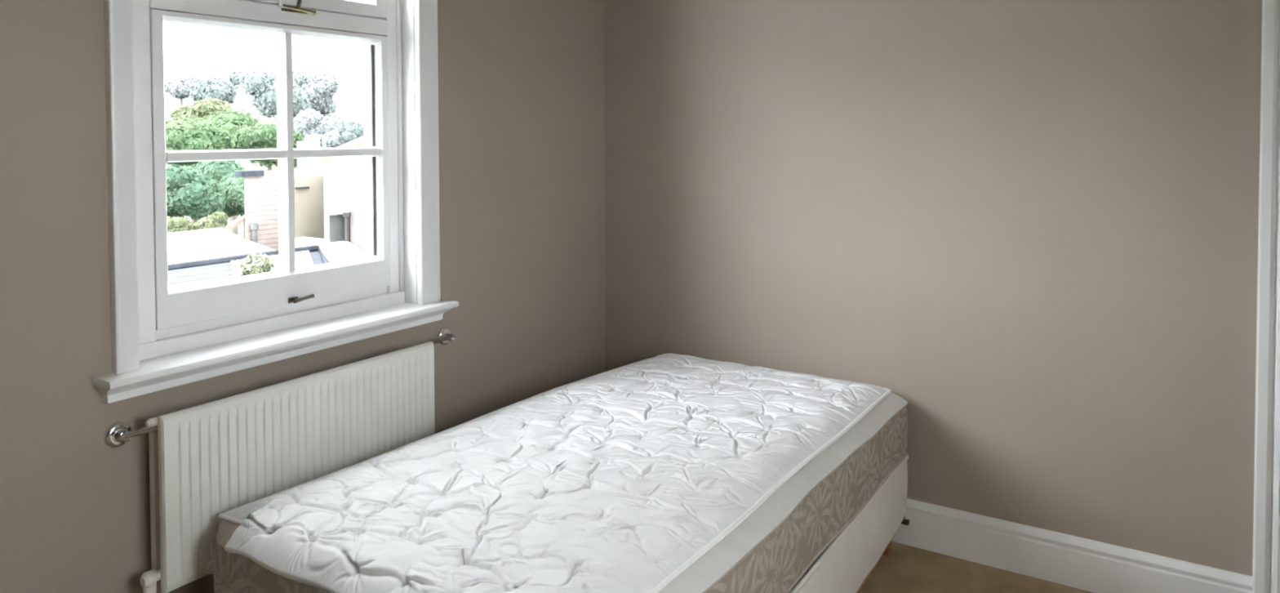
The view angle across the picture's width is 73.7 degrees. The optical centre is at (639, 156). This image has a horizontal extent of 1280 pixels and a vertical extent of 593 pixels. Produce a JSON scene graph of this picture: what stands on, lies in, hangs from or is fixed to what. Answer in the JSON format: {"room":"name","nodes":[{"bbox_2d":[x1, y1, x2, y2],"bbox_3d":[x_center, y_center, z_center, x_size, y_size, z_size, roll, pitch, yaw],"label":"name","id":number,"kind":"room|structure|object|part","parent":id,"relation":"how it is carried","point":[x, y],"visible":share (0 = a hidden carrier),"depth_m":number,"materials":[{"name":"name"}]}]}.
{"room":"bedroom","nodes":[
{"label":"bedroom","id":0,"kind":"room"},
{"bbox_2d":[0,0,605,592],"bbox_3d":[-1.379,0.116,1.865,0.190,2.740,4.250,1,2,33],"label":"wall","id":1,"kind":"structure","parent":0,"point":[522,82],"depth_m":2.06,"materials":[{"name":"beige paint"}]},
{"bbox_2d":[92,0,458,403],"bbox_3d":[-0.998,-0.225,2.384,0.280,1.539,1.067,1,2,33],"label":"window","id":2,"kind":"structure","parent":1,"relation":"in","point":[162,336],"depth_m":2.37,"materials":[{"name":"white paint"}]},
{"bbox_3d":[-1.190,-0.240,1.953,0.024,1.474,0.054,1,2,33],"label":"architrave","id":3,"kind":"part","parent":2,"relation":"part of","materials":[{"name":"white paint"}]},
{"bbox_3d":[-1.057,-0.210,2.417,0.146,1.400,0.867,1,2,33],"label":"frame","id":4,"kind":"part","parent":2,"relation":"part of","materials":[{"name":"white paint"}]},
{"bbox_3d":[-1.009,0.024,2.406,0.044,0.788,0.725,1,2,33],"label":"casement sash","id":5,"kind":"part","parent":2,"relation":"part of","materials":[{"name":"white paint"}]},
{"bbox_3d":[-0.996,0.513,2.405,0.280,0.062,1.067,1,2,33],"label":"sill","id":6,"kind":"part","parent":2,"relation":"part of","materials":[{"name":"white paint"}]},
{"bbox_3d":[-0.966,-0.499,2.409,0.014,0.163,0.020,1,2,33],"label":"stay arm","id":7,"kind":"part","parent":2,"relation":"part of","materials":[{"name":"metal"}]},
{"bbox_3d":[-1.011,-0.641,2.387,0.044,0.430,0.725,1,2,33],"label":"fanlight sash","id":8,"kind":"part","parent":2,"relation":"part of","materials":[{"name":"white paint"}]},
{"bbox_3d":[-0.683,-0.264,2.738,0.024,1.474,0.080,1,2,33],"label":"architrave","id":9,"kind":"part","parent":2,"relation":"part of","materials":[{"name":"white paint"}]},
{"bbox_2d":[103,327,455,447],"bbox_3d":[-0.900,0.618,2.383,0.067,0.078,1.084,1,2,33],"label":"chrome rail","id":10,"kind":"object","parent":1,"relation":"attached to","point":[117,433],"visible":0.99,"depth_m":1.96,"materials":[{"name":"silver metal"}]},
{"bbox_2d":[103,421,131,447],"bbox_3d":[-1.201,0.641,1.967,0.012,0.058,0.058,1,2,33],"label":"bracket","id":11,"kind":"object","parent":10,"relation":"on","point":[111,435],"depth_m":1.96,"materials":[{"name":"silver metal"}]},
{"bbox_3d":[-1.177,0.638,1.949,0.057,0.031,0.028,1,2,33],"label":"post","id":12,"kind":"part","parent":10,"relation":"part of","materials":[{"name":"silver metal"}]},
{"bbox_2d":[437,327,451,345],"bbox_3d":[-0.645,0.595,2.828,0.012,0.058,0.058,1,2,33],"label":"bracket","id":13,"kind":"object","parent":10,"relation":"on","point":[444,331],"depth_m":2.82,"materials":[{"name":"silver metal"}]},
{"bbox_3d":[-0.623,0.591,2.806,0.033,0.032,0.068,-1,2,-32],"label":"post","id":14,"kind":"part","parent":10,"relation":"part of","materials":[{"name":"silver metal"}]},
{"bbox_2d":[139,341,435,592],"bbox_3d":[-0.910,0.968,2.318,0.127,0.768,0.868,1,2,33],"label":"radiator","id":15,"kind":"object","parent":1,"relation":"attached to","point":[207,460],"visible":0.69,"depth_m":2.17,"materials":[{"name":"white metal"}]},
{"bbox_3d":[-0.926,0.802,2.343,0.016,0.376,0.810,1,2,33],"label":"panel","id":16,"kind":"part","parent":15,"relation":"part of","materials":[{"name":"white metal"}]},
{"bbox_2d":[604,0,1262,576],"bbox_3d":[1.120,0.080,2.871,3.480,2.740,0.150,1,2,33],"label":"wall","id":17,"kind":"structure","parent":0,"point":[1033,225],"depth_m":2.79,"materials":[{"name":"beige paint"}]},
{"bbox_2d":[892,497,1253,592],"bbox_3d":[0.789,1.251,3.016,2.236,0.153,0.022,1,2,33],"label":"baseboard","id":18,"kind":"structure","parent":17,"relation":"attached to","point":[1062,558],"depth_m":2.68,"materials":[{"name":"white paint"}]},
{"bbox_2d":[1252,0,1279,592],"bbox_3d":[1.774,0.242,2.346,0.120,2.200,0.030,1,2,33],"label":"trim","id":19,"kind":"structure","parent":17,"relation":"attached to","point":[1266,517],"depth_m":2.36,"materials":[{"name":"white paint"}]},
{"bbox_2d":[857,541,1093,592],"bbox_3d":[-0.014,1.446,1.024,3.050,0.120,4.250,1,2,33],"label":"floor","id":20,"kind":"structure","parent":0,"point":[907,568],"depth_m":2.71,"materials":[{"name":"beige carpet"}]},
{"bbox_2d":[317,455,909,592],"bbox_3d":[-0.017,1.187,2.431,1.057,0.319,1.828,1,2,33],"label":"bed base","id":21,"kind":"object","parent":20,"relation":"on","point":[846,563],"visible":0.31,"depth_m":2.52,"materials":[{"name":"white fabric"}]},
{"bbox_2d":[213,352,907,592],"bbox_3d":[-0.052,0.910,2.436,1.151,0.266,1.877,1,2,33],"label":"mattress","id":22,"kind":"object","parent":21,"relation":"on","point":[664,473],"visible":1,"depth_m":2.07,"materials":[{"name":"white fabric"}]},
{"bbox_3d":[0.395,1.268,2.154,0.028,0.082,1.700,1,2,33],"label":"timber rail","id":23,"kind":"part","parent":21,"relation":"part of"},
{"bbox_3d":[0.819,1.269,2.871,0.052,0.125,0.052,1,2,33],"label":"leg","id":24,"kind":"part","parent":21,"relation":"part of","materials":[{"name":"brown wood"}]},
{"label":"outside","id":25,"kind":"structure","parent":0,"visible":0},
{"bbox_2d":[164,109,364,239],"bbox_3d":[-33.516,-0.683,72.718,129.000,9.327,200.000,1,2,33],"label":"hillside","id":26,"kind":"structure","parent":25,"point":[246,164],"depth_m":44.30,"materials":[{"name":"white"}]},
{"bbox_2d":[167,216,193,232],"bbox_3d":[-8.868,3.241,16.483,0.613,4.223,0.670,1,2,33],"label":"tree","id":27,"kind":"object","parent":26,"relation":"on","point":[178,224],"visible":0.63,"depth_m":16.22,"materials":[{"name":"yellow plant"}]},
{"bbox_2d":[164,74,200,104],"bbox_3d":[-42.191,-5.731,78.697,3.233,3.868,2.820,1,2,33],"label":"tree","id":28,"kind":"object","parent":26,"relation":"on","point":[180,87],"visible":0.81,"depth_m":77.82,"materials":[{"name":"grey plant"}]},
{"bbox_2d":[165,164,226,220],"bbox_3d":[-10.298,2.586,19.169,1.749,4.853,1.565,1,2,33],"label":"tree","id":29,"kind":"object","parent":26,"relation":"on","point":[191,193],"visible":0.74,"depth_m":18.73,"materials":[{"name":"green plant"}]},
{"bbox_2d":[164,117,235,230],"bbox_3d":[-12.838,1.619,24.517,2.080,5.503,1.926,0,2,11],"label":"tree","id":30,"kind":"object","parent":26,"relation":"on","point":[190,134],"visible":0.6,"depth_m":23.99,"materials":[{"name":"green plant"}]},
{"bbox_2d":[168,97,234,123],"bbox_3d":[-17.393,0.042,33.996,1.984,4.822,1.994,1,2,33],"label":"tree","id":31,"kind":"object","parent":26,"relation":"on","point":[202,108],"visible":0.34,"depth_m":33.37,"materials":[{"name":"yellow plant"}]},
{"bbox_2d":[192,211,228,230],"bbox_3d":[-8.524,3.209,17.043,0.552,4.252,0.677,1,2,33],"label":"tree","id":32,"kind":"object","parent":26,"relation":"on","point":[216,220],"visible":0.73,"depth_m":16.88,"materials":[{"name":"yellow plant"}]},
{"bbox_2d":[188,74,236,103],"bbox_3d":[-35.401,-4.994,70.794,3.387,3.738,3.957,0,2,-8],"label":"tree","id":33,"kind":"object","parent":26,"relation":"on","point":[209,86],"visible":0.77,"depth_m":69.73,"materials":[{"name":"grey plant"}]},
{"bbox_2d":[182,160,245,217],"bbox_3d":[-11.618,2.232,23.565,2.108,4.625,2.099,1,2,33],"label":"tree","id":34,"kind":"object","parent":26,"relation":"on","point":[215,170],"visible":0.14,"depth_m":22.69,"materials":[{"name":"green plant"}]},
{"bbox_2d":[167,227,275,263],"bbox_3d":[-6.962,3.249,9.769,1.940,4.230,5.820,1,2,33],"label":"roof","id":35,"kind":"structure","parent":26,"relation":"on","point":[215,242],"depth_m":11.39,"materials":[{"name":"white"}]},
{"bbox_2d":[202,107,260,235],"bbox_3d":[-14.294,0.953,29.761,2.742,5.315,2.706,1,2,33],"label":"tree","id":36,"kind":"object","parent":26,"relation":"on","point":[232,121],"visible":0.17,"depth_m":29.20,"materials":[{"name":"green plant"}]},
{"bbox_2d":[217,168,255,238],"bbox_3d":[-9.525,2.611,20.761,1.386,4.669,1.690,0,2,5],"label":"tree","id":37,"kind":"object","parent":26,"relation":"on","point":[233,187],"visible":0.43,"depth_m":20.07,"materials":[{"name":"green plant"}]},
{"bbox_2d":[228,70,246,98],"bbox_3d":[-37.488,-6.080,82.705,4.592,4.524,5.114,1,2,33],"label":"tree","id":38,"kind":"object","parent":26,"relation":"on","point":[234,77],"visible":0.06,"depth_m":80.83,"materials":[{"name":"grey plant"}]},
{"bbox_2d":[230,83,265,124],"bbox_3d":[-29.195,-3.492,61.453,3.400,4.550,5.900,1,2,33],"label":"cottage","id":39,"kind":"structure","parent":26,"relation":"on","point":[241,102],"depth_m":60.68,"materials":[{"name":"white"}]},
{"bbox_2d":[168,244,329,287],"bbox_3d":[-4.310,3.397,6.692,5.865,4.090,8.518,1,2,33],"label":"flat roof","id":40,"kind":"structure","parent":26,"relation":"on","point":[187,273],"depth_m":10.16,"materials":[{"name":"white"}]},
{"bbox_2d":[237,250,275,276],"bbox_3d":[-4.172,1.188,9.290,0.273,0.335,0.526,0,2,1],"label":"flowering plant","id":41,"kind":"object","parent":40,"relation":"on","point":[253,264],"visible":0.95,"depth_m":9.18,"materials":[{"name":"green plant"}]},
{"bbox_2d":[233,120,303,170],"bbox_3d":[-11.740,1.558,27.081,2.060,5.374,1.976,-1,2,-12],"label":"tree","id":42,"kind":"object","parent":26,"relation":"on","point":[264,135],"visible":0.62,"depth_m":26.36,"materials":[{"name":"green plant"}]},
{"bbox_2d":[224,141,324,249],"bbox_3d":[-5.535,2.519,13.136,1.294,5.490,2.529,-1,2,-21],"label":"building","id":43,"kind":"structure","parent":26,"relation":"on","point":[261,218],"depth_m":12.32,"materials":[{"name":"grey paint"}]},
{"bbox_2d":[239,69,311,119],"bbox_3d":[-24.903,-3.803,57.829,4.029,4.453,4.320,1,2,33],"label":"tree","id":44,"kind":"object","parent":26,"relation":"on","point":[261,85],"visible":0.72,"depth_m":56.62,"materials":[{"name":"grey plant"}]},
{"bbox_2d":[270,115,308,141],"bbox_3d":[-19.718,-0.990,46.901,3.365,2.684,2.978,1,2,33],"label":"tree","id":45,"kind":"object","parent":26,"relation":"on","point":[298,126],"visible":0.05,"depth_m":46.24,"materials":[{"name":"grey plant"}]},
{"bbox_2d":[292,69,340,115],"bbox_3d":[-27.388,-5.064,71.539,4.400,4.360,4.779,1,2,33],"label":"tree","id":46,"kind":"object","parent":26,"relation":"on","point":[320,91],"visible":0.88,"depth_m":70.46,"materials":[{"name":"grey plant"}]},
{"bbox_2d":[296,108,347,134],"bbox_3d":[-21.409,-1.678,57.051,3.664,3.070,3.122,-1,2,-29],"label":"tree","id":47,"kind":"object","parent":26,"relation":"on","point":[316,122],"visible":0.38,"depth_m":55.93,"materials":[{"name":"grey plant"}]},
{"bbox_2d":[319,128,345,147],"bbox_3d":[-13.956,0.480,39.489,1.598,3.616,1.936,-1,2,-35],"label":"tree","id":48,"kind":"object","parent":26,"relation":"on","point":[332,139],"visible":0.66,"depth_m":38.74,"materials":[{"name":"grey plant"}]},
{"bbox_2d":[321,135,365,250],"bbox_3d":[-4.276,2.041,15.243,2.676,6.320,9.959,-1,2,-21],"label":"building","id":49,"kind":"structure","parent":26,"relation":"on","point":[344,182],"depth_m":12.09,"materials":[{"name":"paint"}]},
{"bbox_3d":[-4.687,3.016,13.356,0.246,4.480,2.637,-1,2,-17],"label":"grey door","id":50,"kind":"part","parent":49,"relation":"part of","materials":[{"name":"paint"}]},
{"bbox_2d":[337,121,364,142],"bbox_3d":[-11.505,1.029,34.120,1.048,4.894,1.240,1,2,33],"label":"tree","id":51,"kind":"object","parent":26,"relation":"on","point":[351,131],"visible":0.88,"depth_m":33.69,"materials":[{"name":"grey plant"}]},
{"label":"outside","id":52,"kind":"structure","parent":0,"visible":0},
{"bbox_2d":[294,236,365,262],"bbox_3d":[-4.159,3.261,11.588,0.716,4.085,3.591,-1,2,-34],"label":"roof","id":53,"kind":"structure","parent":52,"point":[334,251],"depth_m":11.62,"materials":[{"name":"white"}]}
]}

